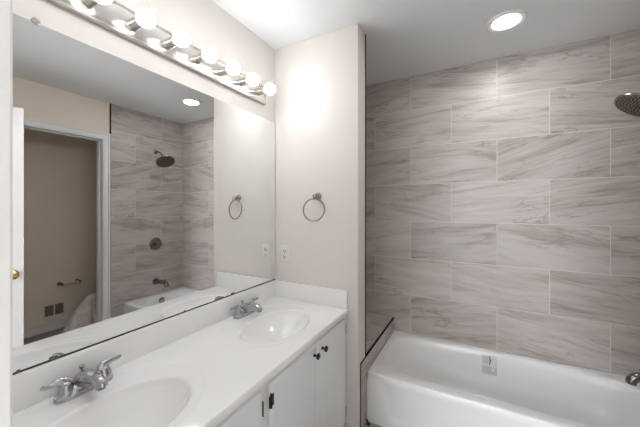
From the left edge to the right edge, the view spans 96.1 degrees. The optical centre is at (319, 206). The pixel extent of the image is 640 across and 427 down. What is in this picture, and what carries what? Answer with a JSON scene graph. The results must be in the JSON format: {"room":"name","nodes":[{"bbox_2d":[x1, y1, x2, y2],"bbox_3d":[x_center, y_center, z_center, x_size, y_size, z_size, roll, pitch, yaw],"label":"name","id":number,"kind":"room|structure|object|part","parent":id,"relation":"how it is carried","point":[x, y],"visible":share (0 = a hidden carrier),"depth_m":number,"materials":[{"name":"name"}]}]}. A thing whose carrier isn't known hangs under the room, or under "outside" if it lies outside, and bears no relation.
{"room":"bathroom","nodes":[
{"label":"bathroom","id":0,"kind":"room"},
{"bbox_2d":[13,0,274,122],"bbox_3d":[-0.741,0.137,1.307,0.120,2.440,1.715,0,0,28],"label":"wall","id":1,"kind":"structure","parent":0,"point":[206,24],"depth_m":1.39,"materials":[{"name":"beige paint"}]},
{"bbox_2d":[13,13,274,374],"bbox_3d":[-0.666,-0.047,1.305,0.012,1.087,1.523,0,0,28],"label":"wall mirror","id":2,"kind":"object","parent":1,"relation":"attached to","point":[142,197],"visible":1,"depth_m":1.10,"materials":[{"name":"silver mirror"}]},
{"bbox_2d":[13,279,275,413],"bbox_3d":[-0.663,0.552,1.301,0.020,0.111,1.530,0,0,28],"label":"backsplash","id":3,"kind":"structure","parent":1,"relation":"attached to","point":[27,384],"depth_m":1.13,"materials":[{"name":"white stone"}]},
{"bbox_2d":[48,0,274,104],"bbox_3d":[-0.589,-0.719,1.310,0.144,0.112,1.209,0,0,28],"label":"vanity light bar","id":4,"kind":"object","parent":1,"relation":"attached to","point":[139,27],"visible":1,"depth_m":1.22,"materials":[{"name":"silver metal"}]},
{"bbox_2d":[80,0,112,8],"bbox_3d":[-0.757,-0.719,0.975,0.125,0.069,0.069,0,0,28],"label":"bulb","id":5,"kind":"object","parent":4,"relation":"attached to","point":[84,4],"depth_m":0.99,"materials":[{"name":"white glass"}]},
{"bbox_2d":[126,7,155,31],"bbox_3d":[-0.687,-0.719,1.107,0.125,0.069,0.069,0,0,28],"label":"bulb","id":6,"kind":"object","parent":4,"relation":"attached to","point":[143,18],"depth_m":1.09,"materials":[{"name":"white glass"}]},
{"bbox_2d":[163,29,189,49],"bbox_3d":[-0.616,-0.719,1.240,0.125,0.069,0.069,0,0,28],"label":"bulb","id":7,"kind":"object","parent":4,"relation":"attached to","point":[179,38],"depth_m":1.23,"materials":[{"name":"white glass"}]},
{"bbox_2d":[193,46,217,64],"bbox_3d":[-0.545,-0.719,1.372,0.125,0.069,0.069,0,0,28],"label":"bulb","id":8,"kind":"object","parent":4,"relation":"attached to","point":[208,54],"depth_m":1.36,"materials":[{"name":"white glass"}]},
{"bbox_2d":[217,61,239,76],"bbox_3d":[-0.474,-0.719,1.504,0.125,0.069,0.069,0,0,28],"label":"bulb","id":9,"kind":"object","parent":4,"relation":"attached to","point":[232,67],"depth_m":1.49,"materials":[{"name":"white glass"}]},
{"bbox_2d":[238,73,258,86],"bbox_3d":[-0.404,-0.719,1.636,0.125,0.069,0.069,0,0,28],"label":"bulb","id":10,"kind":"object","parent":4,"relation":"attached to","point":[252,79],"depth_m":1.62,"materials":[{"name":"white glass"}]},
{"bbox_2d":[256,83,274,95],"bbox_3d":[-0.333,-0.719,1.768,0.125,0.069,0.069,0,0,28],"label":"bulb","id":11,"kind":"object","parent":4,"relation":"attached to","point":[269,89],"depth_m":1.75,"materials":[{"name":"white glass"}]},
{"bbox_2d":[275,24,364,426],"bbox_3d":[-0.017,0.137,1.888,0.608,2.440,0.139,0,0,28],"label":"wall","id":12,"kind":"structure","parent":0,"point":[320,80],"depth_m":1.79,"materials":[{"name":"beige paint"}]},
{"bbox_2d":[281,245,288,262],"bbox_3d":[-0.238,0.317,1.937,0.070,0.115,0.009,0,0,28],"label":"wall outlet","id":13,"kind":"object","parent":12,"relation":"attached to","point":[284,249],"visible":1,"depth_m":1.93,"materials":[{"name":"white plastic"}]},
{"bbox_2d":[303,193,324,221],"bbox_3d":[-0.032,0.000,1.797,0.148,0.183,0.061,0,0,28],"label":"towel ring","id":14,"kind":"object","parent":12,"relation":"attached to","point":[317,196],"visible":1,"depth_m":1.78,"materials":[{"name":"silver metal"}]},
{"bbox_2d":[365,34,365,356],"bbox_3d":[0.285,-0.072,1.806,0.005,2.020,0.009,0,0,28],"label":"trim","id":15,"kind":"structure","parent":12,"relation":"attached to","point":[365,34],"depth_m":1.80,"materials":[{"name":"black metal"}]},
{"bbox_2d":[360,317,393,426],"bbox_3d":[0.430,1.147,2.090,0.016,0.420,0.828,0,0,28],"label":"trim","id":16,"kind":"structure","parent":12,"relation":"attached to","point":[391,320],"depth_m":1.85,"materials":[{"name":"black metal"}]},
{"bbox_2d":[364,421,381,426],"bbox_3d":[0.372,1.387,0.186,3.140,0.060,4.480,0,0,28],"label":"floor","id":17,"kind":"structure","parent":0,"point":[371,424],"depth_m":1.79,"materials":[{"name":"grey wood"}]},
{"bbox_2d":[216,317,346,426],"bbox_3d":[-0.415,0.999,1.170,0.579,0.716,1.526,0,0,28],"label":"vanity cabinet","id":18,"kind":"object","parent":17,"relation":"on","point":[310,391],"visible":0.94,"depth_m":1.29,"materials":[{"name":"white paint"}]},
{"bbox_2d":[13,296,348,426],"bbox_3d":[-0.430,0.667,1.176,0.548,0.119,1.530,0,0,28],"label":"countertop","id":19,"kind":"structure","parent":18,"relation":"on","point":[200,378],"depth_m":1.04,"materials":[{"name":"white stone"}]},
{"bbox_2d":[40,354,121,404],"bbox_3d":[-0.781,0.571,0.951,0.173,0.078,0.173,0,0,-21],"label":"faucet","id":20,"kind":"object","parent":19,"relation":"on","point":[86,380],"visible":1,"depth_m":0.92,"materials":[{"name":"silver metal"}]},
{"bbox_3d":[-0.818,0.568,0.898,0.052,0.061,0.086,0,0,28],"label":"handle","id":21,"kind":"part","parent":20,"relation":"part of","materials":[{"name":"silver metal"}]},
{"bbox_3d":[-0.785,0.591,0.960,0.056,0.034,0.162,0,0,28],"label":"plate","id":22,"kind":"part","parent":20,"relation":"part of","materials":[{"name":"silver metal"}]},
{"bbox_3d":[-0.750,0.572,0.942,0.167,0.076,0.065,0,0,28],"label":"spout","id":23,"kind":"part","parent":20,"relation":"part of","materials":[{"name":"silver metal"}]},
{"bbox_3d":[-0.751,0.568,1.022,0.052,0.061,0.086,0,0,28],"label":"handle","id":24,"kind":"part","parent":20,"relation":"part of","materials":[{"name":"silver metal"}]},
{"bbox_2d":[230,297,262,318],"bbox_3d":[-0.421,0.571,1.623,0.173,0.078,0.173,0,0,-21],"label":"faucet","id":25,"kind":"object","parent":19,"relation":"on","point":[243,310],"visible":1,"depth_m":1.58,"materials":[{"name":"silver metal"}]},
{"bbox_3d":[-0.458,0.568,1.570,0.052,0.061,0.086,0,0,28],"label":"handle","id":26,"kind":"part","parent":25,"relation":"part of","materials":[{"name":"silver metal"}]},
{"bbox_3d":[-0.425,0.591,1.632,0.056,0.034,0.162,0,0,28],"label":"plate","id":27,"kind":"part","parent":25,"relation":"part of","materials":[{"name":"silver metal"}]},
{"bbox_3d":[-0.391,0.572,1.613,0.167,0.076,0.065,0,0,28],"label":"spout","id":28,"kind":"part","parent":25,"relation":"part of","materials":[{"name":"silver metal"}]},
{"bbox_2d":[276,280,347,308],"bbox_3d":[-0.067,0.552,1.838,0.524,0.111,0.020,0,0,28],"label":"side splash","id":29,"kind":"object","parent":19,"relation":"on","point":[334,297],"visible":1,"depth_m":1.82,"materials":[{"name":"white stone"}]},
{"bbox_3d":[-0.293,0.952,0.863,0.017,0.601,0.348,0,0,28],"label":"door","id":30,"kind":"part","parent":18,"relation":"part of","materials":[{"name":"white paint"}]},
{"bbox_3d":[-0.106,0.952,1.212,0.017,0.601,0.344,0,0,28],"label":"door","id":31,"kind":"part","parent":18,"relation":"part of","materials":[{"name":"white paint"}]},
{"bbox_3d":[-0.210,0.949,1.060,0.019,0.616,1.526,0,0,28],"label":"frame","id":32,"kind":"part","parent":18,"relation":"part of","materials":[{"name":"white paint"}]},
{"bbox_3d":[-0.015,0.692,1.335,0.029,0.029,0.029,0,0,28],"label":"knob","id":33,"kind":"part","parent":18,"relation":"part of","materials":[{"name":"black metal"}]},
{"bbox_3d":[0.060,0.952,1.522,0.017,0.601,0.355,0,0,28],"label":"door","id":34,"kind":"part","parent":18,"relation":"part of","materials":[{"name":"white paint"}]},
{"bbox_2d":[367,330,639,426],"bbox_3d":[1.141,1.198,1.771,1.537,0.318,0.716,0,0,28],"label":"bathtub","id":35,"kind":"object","parent":17,"relation":"on","point":[415,380],"visible":0.99,"depth_m":1.80,"materials":[{"name":"white ceramic"}]},
{"bbox_2d":[482,356,496,375],"bbox_3d":[1.209,1.131,2.051,0.090,0.109,0.021,0,0,28],"label":"print","id":36,"kind":"object","parent":35,"relation":"attached to","point":[489,363],"depth_m":2.05},
{"bbox_2d":[361,312,393,426],"bbox_3d":[0.170,1.149,2.235,0.610,0.417,0.818,0,0,28],"label":"wall ledge","id":37,"kind":"object","parent":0,"point":[375,323],"visible":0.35,"depth_m":2.07,"materials":[{"name":"tile"}]},
{"bbox_2d":[212,0,639,85],"bbox_3d":[0.808,-1.123,1.000,3.140,0.080,2.635,0,0,28],"label":"ceiling","id":38,"kind":"structure","parent":0,"point":[405,38],"depth_m":1.71,"materials":[{"name":"white paint"}]},
{"bbox_2d":[486,9,527,32],"bbox_3d":[1.086,-1.079,1.678,0.208,0.008,0.208,0,0,28],"label":"recessed light","id":39,"kind":"object","parent":38,"relation":"in","point":[505,21],"visible":1,"depth_m":1.67,"materials":[{"name":"white"}]},
{"bbox_2d":[366,29,639,375],"bbox_3d":[1.071,0.137,2.285,2.390,2.440,0.120,0,0,28],"label":"wall","id":40,"kind":"structure","parent":0,"point":[503,194],"depth_m":2.04,"materials":[{"name":"tile"}]},
{"bbox_3d":[-0.064,0.137,0.040,2.270,2.440,0.120,0,0,28],"label":"wall","id":41,"kind":"structure","parent":0,"visible":0},
{"bbox_2d":[0,0,12,426],"bbox_3d":[0.058,0.302,-0.014,0.855,2.110,0.140,0,0,28],"label":"trim","id":42,"kind":"structure","parent":41,"relation":"attached to","point":[6,6],"depth_m":0.21,"materials":[{"name":"white wood"}]},
{"bbox_3d":[1.845,0.137,1.326,0.120,2.440,0.840,0,0,28],"label":"wall","id":43,"kind":"structure","parent":0,"visible":0},
{"bbox_2d":[614,93,639,116],"bbox_3d":[1.701,-0.578,1.472,0.272,0.221,0.198,0,0,28],"label":"shower","id":44,"kind":"object","parent":43,"relation":"attached to","point":[628,103],"visible":1,"depth_m":1.51,"materials":[{"name":"silver metal"}]},
{"bbox_2d":[625,369,639,385],"bbox_3d":[1.717,0.885,1.463,0.236,0.083,0.076,0,0,28],"label":"tub spout","id":45,"kind":"object","parent":43,"relation":"attached to","point":[633,378],"visible":1,"depth_m":1.49,"materials":[{"name":"silver metal"}]}
]}

